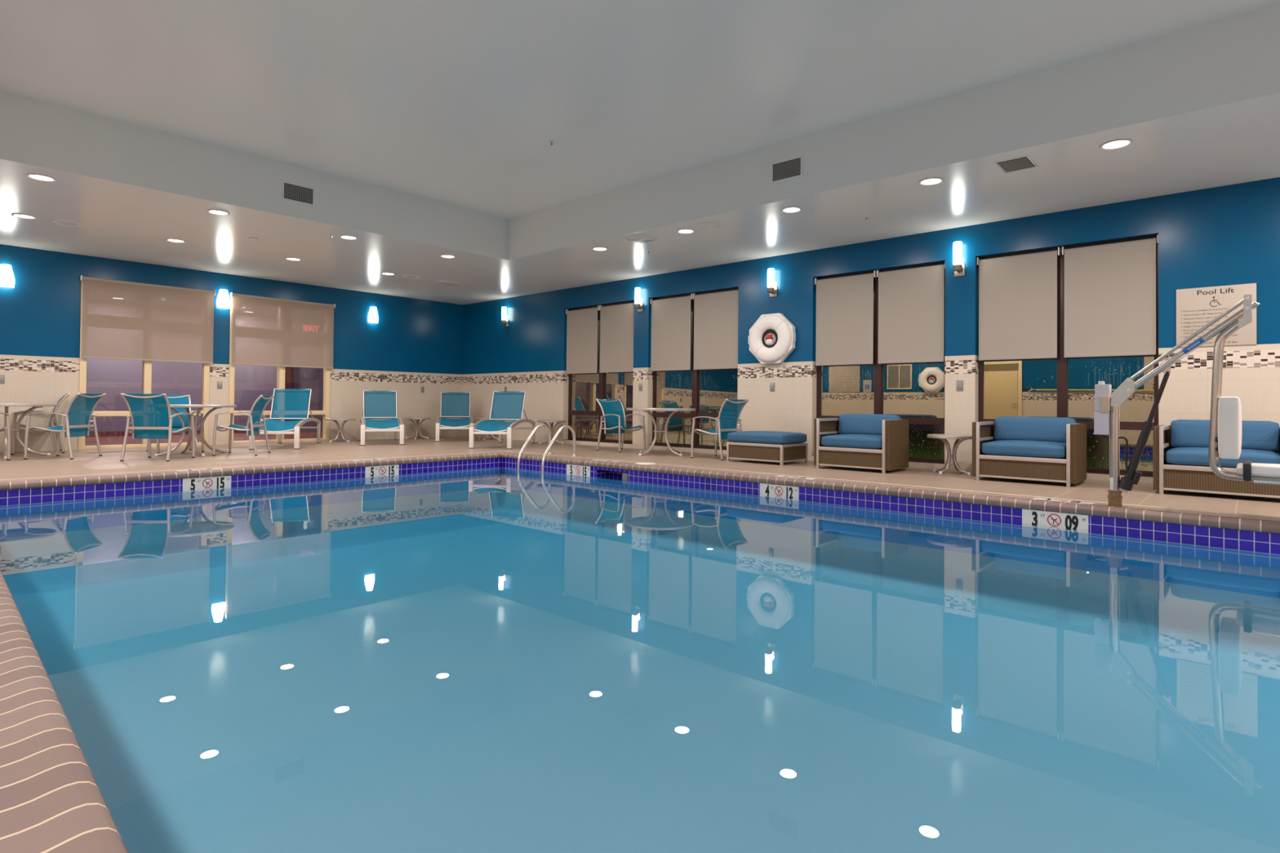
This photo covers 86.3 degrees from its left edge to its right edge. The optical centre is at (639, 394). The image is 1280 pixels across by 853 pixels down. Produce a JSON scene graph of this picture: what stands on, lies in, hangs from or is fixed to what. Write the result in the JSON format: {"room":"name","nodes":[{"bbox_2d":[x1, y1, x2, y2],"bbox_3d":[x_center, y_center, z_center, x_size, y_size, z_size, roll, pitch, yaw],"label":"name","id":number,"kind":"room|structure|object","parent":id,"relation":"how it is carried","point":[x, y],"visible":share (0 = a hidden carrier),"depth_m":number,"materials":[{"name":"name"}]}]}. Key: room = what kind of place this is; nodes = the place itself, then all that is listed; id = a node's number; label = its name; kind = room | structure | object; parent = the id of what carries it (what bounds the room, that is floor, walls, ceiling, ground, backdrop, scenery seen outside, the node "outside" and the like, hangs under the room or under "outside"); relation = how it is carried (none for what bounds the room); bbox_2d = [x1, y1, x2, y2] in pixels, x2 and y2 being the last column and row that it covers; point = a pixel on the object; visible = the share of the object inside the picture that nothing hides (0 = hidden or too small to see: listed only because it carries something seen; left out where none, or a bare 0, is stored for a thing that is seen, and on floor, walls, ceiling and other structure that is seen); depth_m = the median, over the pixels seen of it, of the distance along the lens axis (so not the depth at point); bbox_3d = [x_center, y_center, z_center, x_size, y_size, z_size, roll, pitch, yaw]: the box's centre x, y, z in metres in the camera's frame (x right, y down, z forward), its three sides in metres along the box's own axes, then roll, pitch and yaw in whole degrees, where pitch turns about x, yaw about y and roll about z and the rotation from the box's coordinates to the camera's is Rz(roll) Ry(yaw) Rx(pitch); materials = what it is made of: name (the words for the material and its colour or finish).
{"room":"indoor swimming pool","nodes":[
{"label":"indoor swimming pool","id":0,"kind":"room"},
{"bbox_2d":[84,431,322,445],"bbox_3d":[-8.791,0.837,11.784,3.840,0.060,10.100,0,-1,42],"label":"floor","id":1,"kind":"structure","parent":0,"point":[117,440],"depth_m":12.54,"materials":[{"name":"red wood"}]},
{"bbox_2d":[85,358,323,431],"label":"window","id":2,"kind":"structure","parent":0,"point":[110,377],"depth_m":13.96,"materials":[{"name":"glass"}]},
{"bbox_2d":[84,430,260,436],"bbox_3d":[-10.862,0.749,12.333,0.016,0.095,8.150,0,-1,42],"label":"baseboard","id":3,"kind":"structure","parent":2,"relation":"attached to","point":[113,433],"depth_m":13.18,"materials":[{"name":"red"}]},
{"bbox_2d":[284,366,292,421],"bbox_3d":[-7.982,-0.439,15.485,0.070,2.600,0.150,0,-1,42],"label":"trim","id":4,"kind":"structure","parent":2,"relation":"attached to","point":[288,371],"depth_m":15.46,"materials":[{"name":"red"}]},
{"bbox_2d":[0,244,462,453],"bbox_3d":[-7.221,-0.576,10.540,0.166,2.759,10.300,0,-1,42],"label":"wall","id":5,"kind":"structure","parent":0,"point":[414,344],"depth_m":10.98,"materials":[{"name":"blue paint"}]},
{"bbox_2d":[0,263,14,287],"bbox_3d":[-8.401,-1.565,9.039,0.097,0.302,0.188,0,-1,42],"label":"wall sconce","id":6,"kind":"object","parent":5,"relation":"attached to","point":[6,276],"visible":1,"depth_m":9.01,"materials":[{"name":"white glass"}]},
{"bbox_2d":[78,280,209,449],"bbox_3d":[-7.411,-0.404,10.270,0.122,2.405,1.610,0,-1,42],"label":"window","id":7,"kind":"structure","parent":5,"relation":"in","point":[147,365],"depth_m":10.20,"materials":[{"name":"beige"}]},
{"bbox_2d":[80,275,215,364],"bbox_3d":[-7.329,-1.078,10.237,0.082,1.167,1.672,0,-1,42],"label":"roller shade","id":8,"kind":"object","parent":7,"relation":"attached to","point":[122,320],"visible":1,"depth_m":10.16,"materials":[{"name":"beige fabric"}]},
{"bbox_2d":[216,289,230,308],"bbox_3d":[-6.679,-1.525,10.960,0.097,0.302,0.188,0,-1,42],"label":"wall sconce","id":9,"kind":"object","parent":5,"relation":"attached to","point":[223,300],"visible":1,"depth_m":10.92,"materials":[{"name":"white glass"}]},
{"bbox_2d":[227,296,330,444],"bbox_3d":[-6.141,-0.374,11.687,0.122,2.405,1.625,0,-1,42],"label":"window","id":10,"kind":"structure","parent":5,"relation":"in","point":[280,370],"depth_m":11.64,"materials":[{"name":"beige"}]},
{"bbox_2d":[230,292,335,368],"bbox_3d":[-6.061,-1.049,11.652,0.082,1.167,1.672,0,-1,42],"label":"roller shade","id":11,"kind":"object","parent":10,"relation":"attached to","point":[270,331],"visible":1,"depth_m":11.58,"materials":[{"name":"beige fabric"}]},
{"bbox_2d":[368,306,377,323],"bbox_3d":[-5.001,-1.486,12.832,0.097,0.302,0.188,0,-1,42],"label":"wall sconce","id":12,"kind":"object","parent":5,"relation":"attached to","point":[373,315],"visible":1,"depth_m":12.79,"materials":[{"name":"white glass"}]},
{"bbox_2d":[0,0,1279,304],"bbox_3d":[-0.820,-2.314,4.837,17.000,0.681,10.300,0,-1,42],"label":"ceiling","id":13,"kind":"structure","parent":0,"point":[421,131],"depth_m":5.93,"materials":[{"name":"white paint"}]},
{"bbox_2d":[11,213,36,218],"bbox_3d":[-6.879,-1.985,7.620,0.212,0.010,0.212,0,-1,42],"label":"recessed light","id":14,"kind":"object","parent":13,"relation":"in","point":[20,215],"visible":1,"depth_m":7.62,"materials":[{"name":"white"}]},
{"bbox_2d":[26,173,56,182],"bbox_3d":[-5.508,-1.990,6.280,0.212,0.010,0.212,0,-1,42],"label":"recessed light","id":15,"kind":"object","parent":13,"relation":"in","point":[35,176],"visible":1,"depth_m":6.28,"materials":[{"name":"white"}]},
{"bbox_2d":[52,219,82,226],"bbox_3d":[-6.635,-1.980,7.907,0.270,0.009,0.270,0,-1,42],"label":"ceiling speaker","id":16,"kind":"object","parent":13,"relation":"attached to","point":[68,223],"visible":1,"depth_m":7.90,"materials":[{"name":"white"}]},
{"bbox_2d":[57,221,77,225],"bbox_3d":[-6.635,-1.978,7.907,0.190,0.001,0.190,0,-1,42],"label":"grille","id":17,"kind":"object","parent":16,"relation":"attached to","point":[64,223],"depth_m":7.90,"materials":[{"name":"white metal"}]},
{"bbox_2d":[165,238,186,243],"bbox_3d":[-5.940,-1.962,8.735,0.212,0.010,0.212,0,-1,42],"label":"recessed light","id":18,"kind":"object","parent":13,"relation":"in","point":[172,240],"visible":1,"depth_m":8.73,"materials":[{"name":"white"}]},
{"bbox_2d":[207,209,230,215],"bbox_3d":[-4.567,-1.968,7.397,0.212,0.010,0.212,0,-1,42],"label":"recessed light","id":19,"kind":"object","parent":13,"relation":"in","point":[219,212],"visible":1,"depth_m":7.41,"materials":[{"name":"white"}]},
{"bbox_2d":[281,180,315,206],"bbox_3d":[-3.810,-2.237,7.617,0.008,0.210,0.350,0,-1,42],"label":"ceiling vent","id":20,"kind":"object","parent":13,"relation":"in","point":[291,192],"visible":1,"depth_m":7.61,"materials":[{"name":"grey metal"}]},
{"bbox_2d":[339,235,357,239],"bbox_3d":[-3.621,-1.946,8.482,0.212,0.010,0.212,0,-1,42],"label":"recessed light","id":21,"kind":"object","parent":13,"relation":"in","point":[344,237],"visible":1,"depth_m":8.48,"materials":[{"name":"white"}]},
{"bbox_2d":[433,280,462,285],"bbox_3d":[-3.285,-1.903,11.673,0.260,0.006,0.400,0,-1,42],"label":"access panel","id":22,"kind":"object","parent":13,"relation":"attached to","point":[442,282],"visible":1,"depth_m":11.65,"materials":[{"name":"white paint"}]},
{"bbox_2d":[623,234,657,243],"bbox_3d":[0.009,-1.904,8.411,0.320,0.028,0.320,0,-1,42],"label":"ceiling vent","id":23,"kind":"object","parent":13,"relation":"in","point":[640,237],"visible":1,"depth_m":8.35,"materials":[{"name":"white metal"}]},
{"bbox_2d":[676,228,694,234],"bbox_3d":[0.540,-1.915,8.035,0.212,0.010,0.212,0,-1,42],"label":"recessed light","id":24,"kind":"object","parent":13,"relation":"in","point":[685,231],"visible":1,"depth_m":8.04,"materials":[{"name":"white"}]},
{"bbox_2d":[697,222,721,228],"bbox_3d":[0.788,-1.917,7.753,0.270,0.009,0.270,0,-1,42],"label":"ceiling speaker","id":25,"kind":"object","parent":13,"relation":"attached to","point":[704,224],"visible":1,"depth_m":7.73,"materials":[{"name":"white plastic"}]},
{"bbox_2d":[701,222,717,227],"bbox_3d":[0.788,-1.915,7.753,0.190,0.001,0.190,0,-1,42],"label":"grille","id":26,"kind":"object","parent":25,"relation":"attached to","point":[705,224],"depth_m":7.76,"materials":[{"name":"white metal"}]},
{"bbox_2d":[770,155,802,183],"bbox_3d":[1.453,-2.225,6.765,0.350,0.210,0.008,0,-1,42],"label":"ceiling vent","id":27,"kind":"object","parent":13,"relation":"in","point":[790,168],"visible":1,"depth_m":6.76,"materials":[{"name":"grey metal"}]},
{"bbox_2d":[781,206,801,213],"bbox_3d":[1.579,-1.919,7.111,0.212,0.010,0.212,0,-1,42],"label":"recessed light","id":28,"kind":"object","parent":13,"relation":"in","point":[793,209],"visible":1,"depth_m":7.11,"materials":[{"name":"white"}]},
{"bbox_2d":[918,177,943,185],"bbox_3d":[2.633,-1.921,6.173,0.212,0.010,0.212,0,-1,42],"label":"recessed light","id":29,"kind":"object","parent":13,"relation":"in","point":[929,181],"visible":1,"depth_m":6.17,"materials":[{"name":"white glass"}]},
{"bbox_2d":[993,155,1038,173],"bbox_3d":[3.151,-1.922,5.722,0.260,0.011,0.340,0,-1,42],"label":"ceiling vent","id":30,"kind":"object","parent":13,"relation":"in","point":[1025,162],"visible":1,"depth_m":5.70,"materials":[{"name":"white metal"}]},
{"bbox_2d":[1099,138,1133,150],"bbox_3d":[3.670,-1.924,5.263,0.212,0.010,0.212,0,-1,42],"label":"recessed light","id":31,"kind":"object","parent":13,"relation":"in","point":[1117,144],"visible":1,"depth_m":5.26,"materials":[{"name":"white glass"}]},
{"bbox_2d":[0,435,1279,521],"bbox_3d":[-0.847,0.785,4.797,17.000,0.001,10.300,0,-1,42],"label":"floor","id":32,"kind":"structure","parent":0,"point":[85,463],"depth_m":7.63,"materials":[{"name":"beige tile"}]},
{"bbox_2d":[0,412,10,460],"bbox_3d":[-7.527,0.367,7.609,0.554,0.794,0.576,1,-1,-11],"label":"armchair","id":33,"kind":"object","parent":32,"relation":"on","point":[7,422],"visible":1,"depth_m":7.91,"materials":[{"name":"silver metal"}]},
{"bbox_2d":[0,403,58,459],"bbox_3d":[-7.765,0.443,8.361,0.980,0.660,0.980,0,-1,42],"label":"round table","id":34,"kind":"object","parent":32,"relation":"on","point":[34,406],"visible":0.83,"depth_m":8.42,"materials":[{"name":"silver metal"}]},
{"bbox_2d":[10,393,70,454],"bbox_3d":[-7.997,0.382,9.102,0.577,0.794,0.554,1,-1,-44],"label":"armchair","id":35,"kind":"object","parent":32,"relation":"on","point":[53,417],"visible":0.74,"depth_m":9.03,"materials":[{"name":"silver metal"}]},
{"bbox_2d":[23,392,106,459],"bbox_3d":[-7.013,0.381,8.355,0.576,0.794,0.554,1,-1,-7],"label":"armchair","id":36,"kind":"object","parent":32,"relation":"on","point":[77,416],"visible":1,"depth_m":8.32,"materials":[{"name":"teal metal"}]},
{"bbox_2d":[120,392,195,461],"bbox_3d":[-5.787,0.389,8.192,0.554,0.794,0.576,1,-1,-4],"label":"armchair","id":37,"kind":"object","parent":32,"relation":"on","point":[150,415],"visible":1,"depth_m":8.04,"materials":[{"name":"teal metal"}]},
{"bbox_2d":[146,395,204,453],"bbox_3d":[-6.442,0.400,9.457,0.576,0.794,0.554,0,-1,41],"label":"armchair","id":38,"kind":"object","parent":32,"relation":"on","point":[173,399],"visible":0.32,"depth_m":9.63,"materials":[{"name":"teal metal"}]},
{"bbox_2d":[154,404,236,456],"bbox_3d":[-5.888,0.468,8.987,0.980,0.660,0.980,0,-1,35],"label":"round table","id":39,"kind":"object","parent":32,"relation":"on","point":[201,406],"visible":0.85,"depth_m":8.91,"materials":[{"name":"silver metal"}]},
{"bbox_2d":[177,467,222,471],"bbox_3d":[-4.530,0.779,7.025,0.090,0.006,0.400,0,-1,42],"label":"depth marker","id":40,"kind":"object","parent":32,"relation":"on","point":[220,468],"visible":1,"depth_m":7.01,"materials":[{"name":"white tile"}]},
{"bbox_2d":[212,395,274,456],"bbox_3d":[-5.270,0.406,9.105,0.576,0.794,0.554,1,-1,-11],"label":"armchair","id":41,"kind":"object","parent":32,"relation":"on","point":[253,426],"visible":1,"depth_m":9.06,"materials":[{"name":"silver metal"}]},
{"bbox_2d":[248,388,320,449],"bbox_3d":[-5.561,0.366,10.802,0.668,0.911,1.622,1,-1,-14],"label":"sun lounger","id":42,"kind":"object","parent":32,"relation":"on","point":[286,403],"visible":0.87,"depth_m":10.90,"materials":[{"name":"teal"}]},
{"bbox_2d":[324,417,355,442],"bbox_3d":[-5.267,0.632,12.001,0.490,0.415,0.490,0,-1,42],"label":"side table","id":43,"kind":"object","parent":32,"relation":"on","point":[334,420],"visible":1,"depth_m":11.95,"materials":[{"name":"silver metal"}]},
{"bbox_2d":[359,390,404,445],"bbox_3d":[-4.533,0.390,11.922,0.668,0.911,1.622,1,-1,-23],"label":"sun lounger","id":44,"kind":"object","parent":32,"relation":"on","point":[376,404],"visible":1,"depth_m":11.97,"materials":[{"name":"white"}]},
{"bbox_2d":[404,417,431,439],"bbox_3d":[-4.289,0.656,13.151,0.490,0.415,0.490,0,-1,7],"label":"side table","id":45,"kind":"object","parent":32,"relation":"on","point":[417,428],"visible":1,"depth_m":13.13,"materials":[{"name":"silver metal"}]},
{"bbox_2d":[435,391,474,441],"bbox_3d":[-3.551,0.414,13.126,0.668,0.911,1.622,1,-1,-15],"label":"sun lounger","id":46,"kind":"object","parent":32,"relation":"on","point":[453,405],"visible":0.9,"depth_m":13.21,"materials":[{"name":"white"}]},
{"bbox_2d":[475,417,498,439],"bbox_3d":[-2.909,0.668,13.163,0.490,0.415,0.490,0,-1,32],"label":"side table","id":47,"kind":"object","parent":32,"relation":"on","point":[486,436],"visible":0.44,"depth_m":13.10,"materials":[{"name":"silver metal"}]},
{"bbox_2d":[468,391,535,448],"bbox_3d":[-2.244,0.402,11.358,0.668,0.911,1.622,0,-1,5],"label":"sun lounger","id":48,"kind":"object","parent":32,"relation":"on","point":[505,405],"visible":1,"depth_m":11.44,"materials":[{"name":"white"}]},
{"bbox_2d":[516,423,577,484],"bbox_3d":[-1.251,0.796,9.214,0.600,0.766,0.621,0,-1,42],"label":"pool ladder","id":49,"kind":"object","parent":32,"relation":"attached to","point":[548,451],"visible":0.98,"depth_m":9.19,"materials":[{"name":"silver metal"}]},
{"bbox_2d":[537,419,565,444],"bbox_3d":[-1.546,0.664,11.927,0.490,0.415,0.490,0,-1,17],"label":"side table","id":50,"kind":"object","parent":32,"relation":"on","point":[544,421],"visible":0.77,"depth_m":11.91,"materials":[{"name":"silver metal"}]},
{"bbox_2d":[595,398,645,452],"bbox_3d":[-0.304,0.466,10.431,0.576,0.794,0.554,0,-1,45],"label":"armchair","id":51,"kind":"object","parent":32,"relation":"on","point":[614,415],"visible":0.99,"depth_m":10.47,"materials":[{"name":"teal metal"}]},
{"bbox_2d":[0,457,1279,852],"bbox_3d":[-0.043,1.222,4.216,10.030,0.765,5.938,0,-1,42],"label":"swimming pool","id":52,"kind":"object","parent":32,"relation":"in","point":[648,662],"visible":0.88,"depth_m":3.98,"materials":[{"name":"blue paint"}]},
{"bbox_2d":[182,475,231,492],"bbox_3d":[-4.371,0.906,6.898,0.006,0.132,0.430,0,-1,42],"label":"depth marker","id":53,"kind":"object","parent":52,"relation":"attached to","point":[223,481],"visible":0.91,"depth_m":6.89,"materials":[{"name":"white tile"}]},
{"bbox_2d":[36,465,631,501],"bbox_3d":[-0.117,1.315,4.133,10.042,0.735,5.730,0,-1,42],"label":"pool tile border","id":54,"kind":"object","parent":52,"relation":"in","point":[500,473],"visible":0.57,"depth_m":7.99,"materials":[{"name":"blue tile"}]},
{"bbox_2d":[364,464,399,475],"bbox_3d":[-3.127,0.934,8.285,0.006,0.132,0.430,0,-1,42],"label":"depth marker","id":55,"kind":"object","parent":52,"relation":"attached to","point":[384,469],"visible":0.91,"depth_m":8.28,"materials":[{"name":"white tile"}]},
{"bbox_2d":[566,464,590,475],"bbox_3d":[-0.775,0.958,8.566,0.430,0.132,0.006,0,-1,42],"label":"depth marker","id":56,"kind":"object","parent":52,"relation":"attached to","point":[580,469],"visible":0.92,"depth_m":8.56,"materials":[{"name":"white tile"}]},
{"bbox_2d":[760,483,799,500],"bbox_3d":[1.355,0.952,6.657,0.430,0.132,0.006,0,-1,42],"label":"depth marker","id":57,"kind":"object","parent":52,"relation":"attached to","point":[771,491],"visible":1,"depth_m":6.65,"materials":[{"name":"white tile"}]},
{"bbox_2d":[1022,508,1088,533],"bbox_3d":[3.094,0.947,5.098,0.430,0.132,0.006,0,-1,42],"label":"depth marker","id":58,"kind":"object","parent":52,"relation":"attached to","point":[1072,522],"visible":1,"depth_m":5.09,"materials":[{"name":"white tile"}]},
{"bbox_2d":[0,452,1279,852],"bbox_3d":[-0.115,0.806,4.138,10.370,0.070,6.063,0,-1,42],"label":"pool coping","id":59,"kind":"structure","parent":32,"relation":"on","point":[51,800],"depth_m":1.64,"materials":[{"name":"brown tile"}]},
{"bbox_2d":[4,450,1279,518],"bbox_3d":[-0.116,0.781,4.136,10.806,0.001,6.506,0,-1,42],"label":"trim","id":60,"kind":"structure","parent":32,"relation":"on","point":[504,451],"depth_m":6.45,"materials":[{"name":"beige tile"}]},
{"bbox_2d":[626,408,695,456],"bbox_3d":[0.296,0.531,9.728,0.980,0.660,0.980,0,-1,42],"label":"round table","id":61,"kind":"object","parent":32,"relation":"on","point":[673,411],"visible":1,"depth_m":9.57,"materials":[{"name":"silver metal"}]},
{"bbox_2d":[690,399,748,460],"bbox_3d":[1.074,0.461,9.118,0.576,0.794,0.554,0,-1,44],"label":"armchair","id":62,"kind":"object","parent":32,"relation":"on","point":[726,422],"visible":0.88,"depth_m":9.00,"materials":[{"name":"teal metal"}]},
{"bbox_2d":[726,431,808,465],"bbox_3d":[1.605,0.662,8.625,0.804,0.387,0.636,0,-1,42],"label":"wicker ottoman","id":63,"kind":"object","parent":32,"relation":"on","point":[781,447],"visible":1,"depth_m":8.38,"materials":[{"name":"blue fabric"}]},
{"bbox_2d":[727,431,806,444],"bbox_3d":[1.606,0.548,8.627,0.804,0.158,0.636,0,-1,42],"label":"cushion","id":64,"kind":"object","parent":63,"relation":"on","point":[742,437],"depth_m":8.40,"materials":[{"name":"blue fabric"}]},
{"bbox_2d":[774,475,815,479],"bbox_3d":[1.541,0.828,6.786,0.400,0.006,0.100,0,-1,42],"label":"depth marker","id":65,"kind":"object","parent":32,"relation":"on","point":[779,475],"visible":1,"depth_m":6.78,"materials":[{"name":"white tile"}]},
{"bbox_2d":[813,413,908,473],"bbox_3d":[2.552,0.541,7.814,0.882,0.625,0.709,0,-1,42],"label":"wicker armchair","id":66,"kind":"object","parent":32,"relation":"on","point":[880,442],"visible":1,"depth_m":7.62,"materials":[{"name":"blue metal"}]},
{"bbox_2d":[821,434,882,449],"bbox_3d":[2.525,0.541,7.783,0.722,0.159,0.600,0,-1,42],"label":"seat cushion","id":67,"kind":"object","parent":66,"relation":"on","point":[828,442],"depth_m":7.58,"materials":[{"name":"blue fabric"}]},
{"bbox_2d":[838,413,901,435],"bbox_3d":[2.663,0.366,7.938,0.714,0.269,0.179,0,-1,42],"label":"cushion","id":68,"kind":"object","parent":66,"relation":"on","point":[849,424],"depth_m":7.91,"materials":[{"name":"blue fabric"}]},
{"bbox_2d":[927,434,972,475],"bbox_3d":[3.350,0.647,7.336,0.490,0.415,0.490,1,-1,-18],"label":"side table","id":69,"kind":"object","parent":32,"relation":"on","point":[943,437],"visible":0.96,"depth_m":7.29,"materials":[{"name":"silver metal"}]},
{"bbox_2d":[972,416,1086,487],"bbox_3d":[3.843,0.538,6.723,0.882,0.625,0.709,0,-1,42],"label":"loveseat","id":70,"kind":"object","parent":32,"relation":"on","point":[1045,449],"visible":1,"depth_m":6.56,"materials":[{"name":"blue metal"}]},
{"bbox_2d":[982,440,1066,458],"bbox_3d":[3.816,0.538,6.693,0.722,0.159,0.600,0,-1,42],"label":"seat cushion","id":71,"kind":"object","parent":70,"relation":"on","point":[996,449],"depth_m":6.50,"materials":[{"name":"blue fabric"}]},
{"bbox_2d":[994,416,1076,443],"bbox_3d":[3.954,0.363,6.848,0.714,0.269,0.179,0,-1,42],"label":"cushion","id":72,"kind":"object","parent":70,"relation":"on","point":[1006,428],"depth_m":6.79,"materials":[{"name":"blue fabric"}]},
{"bbox_2d":[1031,497,1094,504],"bbox_3d":[3.253,0.823,5.250,0.400,0.006,0.100,0,-1,42],"label":"depth marker","id":73,"kind":"object","parent":32,"relation":"on","point":[1038,499],"visible":1,"depth_m":5.23,"materials":[{"name":"white tile"}]},
{"bbox_2d":[1093,294,1279,506],"bbox_3d":[3.945,0.082,4.632,1.442,1.485,0.460,0,-1,42],"label":"lift","id":74,"kind":"object","parent":32,"relation":"on","point":[1225,418],"visible":1,"depth_m":4.67,"materials":[{"name":"silver metal"}]},
{"bbox_2d":[1106,489,1122,506],"bbox_3d":[3.503,0.768,5.034,0.094,0.115,0.094,0,-1,42],"label":"socket","id":75,"kind":"object","parent":74,"relation":"attached to","point":[1114,496],"depth_m":5.00,"materials":[{"name":"gold metal"}]},
{"bbox_2d":[1152,419,1279,498],"bbox_3d":[4.916,0.535,5.761,0.882,0.625,0.709,0,-1,42],"label":"loveseat","id":76,"kind":"object","parent":32,"relation":"on","point":[1180,461],"visible":0.8,"depth_m":5.67,"materials":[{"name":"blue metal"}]},
{"bbox_2d":[1165,447,1279,468],"bbox_3d":[4.889,0.535,5.731,0.722,0.159,0.600,0,-1,42],"label":"seat cushion","id":77,"kind":"object","parent":76,"relation":"on","point":[1175,457],"depth_m":5.61,"materials":[{"name":"blue fabric"}]},
{"bbox_2d":[1170,419,1279,452],"bbox_3d":[5.027,0.360,5.886,0.714,0.269,0.179,0,-1,42],"label":"cushion","id":78,"kind":"object","parent":76,"relation":"on","point":[1255,435],"depth_m":5.76,"materials":[{"name":"blue fabric"}]},
{"bbox_2d":[461,177,1279,483],"bbox_3d":[2.654,-0.514,8.706,17.000,2.759,0.166,0,-1,42],"label":"wall","id":79,"kind":"structure","parent":0,"point":[1225,235],"depth_m":7.82,"materials":[{"name":"blue paint"}]},
{"bbox_2d":[501,306,508,326],"bbox_3d":[-2.624,-1.508,13.293,0.110,0.375,0.156,0,-1,42],"label":"wall sconce","id":80,"kind":"object","parent":79,"relation":"attached to","point":[504,319],"visible":1,"depth_m":13.24,"materials":[{"name":"white glass"}]},
{"bbox_2d":[564,301,634,444],"bbox_3d":[-0.681,-0.351,11.697,1.680,2.357,0.160,0,-1,42],"label":"window","id":81,"kind":"structure","parent":79,"relation":"in","point":[602,375],"depth_m":11.75,"materials":[{"name":"brown metal"}]},
{"bbox_2d":[565,305,599,373],"bbox_3d":[-1.007,-0.940,11.968,0.822,1.158,0.062,0,-1,42],"label":"roller shade","id":82,"kind":"object","parent":81,"relation":"attached to","point":[581,324],"visible":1,"depth_m":11.94,"materials":[{"name":"beige fabric"}]},
{"bbox_2d":[599,302,634,373],"bbox_3d":[-0.376,-0.942,11.402,0.826,1.158,0.062,0,-1,42],"label":"roller shade","id":83,"kind":"object","parent":81,"relation":"attached to","point":[616,322],"visible":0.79,"depth_m":11.38,"materials":[{"name":"beige fabric"}]},
{"bbox_2d":[634,287,643,311],"bbox_3d":[-0.018,-1.516,10.957,0.110,0.375,0.156,0,-1,42],"label":"wall sconce","id":84,"kind":"object","parent":79,"relation":"attached to","point":[638,304],"visible":1,"depth_m":10.90,"materials":[{"name":"white glass"}]},
{"bbox_2d":[648,288,738,450],"bbox_3d":[0.816,-0.355,10.355,1.700,2.357,0.160,0,-1,42],"label":"window","id":85,"kind":"structure","parent":79,"relation":"in","point":[695,373],"depth_m":10.38,"materials":[{"name":"brown metal"}]},
{"bbox_2d":[649,293,693,371],"bbox_3d":[0.485,-0.944,10.630,0.832,1.158,0.062,0,-1,42],"label":"roller shade","id":86,"kind":"object","parent":85,"relation":"attached to","point":[670,344],"visible":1,"depth_m":10.60,"materials":[{"name":"beige fabric"}]},
{"bbox_2d":[693,289,738,369],"bbox_3d":[1.124,-0.946,10.057,0.836,1.158,0.062,0,-1,42],"label":"roller shade","id":87,"kind":"object","parent":85,"relation":"attached to","point":[716,313],"visible":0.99,"depth_m":10.03,"materials":[{"name":"beige fabric"}]},
{"bbox_2d":[748,312,795,364],"bbox_3d":[1.776,-0.756,9.293,0.696,0.674,0.139,0,-1,42],"label":"life ring","id":88,"kind":"object","parent":79,"relation":"attached to","point":[772,337],"visible":1,"depth_m":9.23,"materials":[{"name":"white plastic"}]},
{"bbox_2d":[767,268,777,297],"bbox_3d":[1.804,-1.521,9.324,0.110,0.375,0.156,0,-1,42],"label":"wall sconce","id":89,"kind":"object","parent":79,"relation":"attached to","point":[771,283],"visible":1,"depth_m":9.27,"materials":[{"name":"white glass"}]},
{"bbox_2d":[816,262,945,463],"bbox_3d":[2.936,-0.362,8.454,1.665,2.357,0.160,0,-1,42],"label":"window","id":90,"kind":"structure","parent":79,"relation":"in","point":[878,368],"depth_m":8.46,"materials":[{"name":"brown metal"}]},
{"bbox_2d":[814,270,876,365],"bbox_3d":[2.612,-0.951,8.723,0.814,1.158,0.062,0,-1,42],"label":"roller shade","id":91,"kind":"object","parent":90,"relation":"attached to","point":[844,313],"visible":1,"depth_m":8.69,"materials":[{"name":"beige fabric"}]},
{"bbox_2d":[876,261,945,364],"bbox_3d":[3.238,-0.952,8.162,0.818,1.158,0.062,0,-1,42],"label":"roller shade","id":92,"kind":"object","parent":90,"relation":"attached to","point":[911,301],"visible":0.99,"depth_m":8.13,"materials":[{"name":"beige fabric"}]},
{"bbox_2d":[952,241,964,276],"bbox_3d":[3.599,-1.527,7.714,0.110,0.375,0.156,0,-1,42],"label":"wall sconce","id":93,"kind":"object","parent":79,"relation":"attached to","point":[958,268],"visible":1,"depth_m":7.66,"materials":[{"name":"white glass"}]},
{"bbox_2d":[956,380,963,391],"bbox_3d":[3.614,-0.097,7.716,0.072,0.120,0.014,0,-1,42],"label":"wall plate","id":94,"kind":"object","parent":79,"relation":"attached to","point":[959,383],"visible":1,"depth_m":7.71,"materials":[{"name":"grey"}]},
{"bbox_2d":[977,235,1158,477],"bbox_3d":[4.407,-0.366,7.136,1.635,2.357,0.160,0,-1,42],"label":"window","id":95,"kind":"structure","parent":79,"relation":"in","point":[1062,362],"depth_m":7.14,"materials":[{"name":"brown metal"}]},
{"bbox_2d":[977,247,1060,360],"bbox_3d":[4.088,-0.955,7.400,0.800,1.158,0.062,0,-1,42],"label":"roller shade","id":96,"kind":"object","parent":95,"relation":"attached to","point":[1018,294],"visible":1,"depth_m":7.37,"materials":[{"name":"beige fabric"}]},
{"bbox_2d":[1062,234,1158,357],"bbox_3d":[4.703,-0.957,6.849,0.804,1.158,0.062,0,-1,42],"label":"roller shade","id":97,"kind":"object","parent":95,"relation":"attached to","point":[1110,289],"visible":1,"depth_m":6.81,"materials":[{"name":"beige fabric"}]},
{"bbox_2d":[1176,283,1256,347],"bbox_3d":[5.265,-0.714,6.248,0.562,0.546,0.014,0,-1,42],"label":"sign","id":98,"kind":"object","parent":79,"relation":"attached to","point":[1196,308],"visible":0.73,"depth_m":6.27,"materials":[{"name":"beige plastic"}]},
{"label":"outside","id":99,"kind":"structure","parent":0,"visible":0},
{"bbox_2d":[571,422,1153,471],"bbox_3d":[6.944,0.980,14.235,24.000,0.230,13.840,0,-1,42],"label":"lawn","id":100,"kind":"structure","parent":99,"point":[920,446],"depth_m":14.38,"materials":[{"name":"green plant"}]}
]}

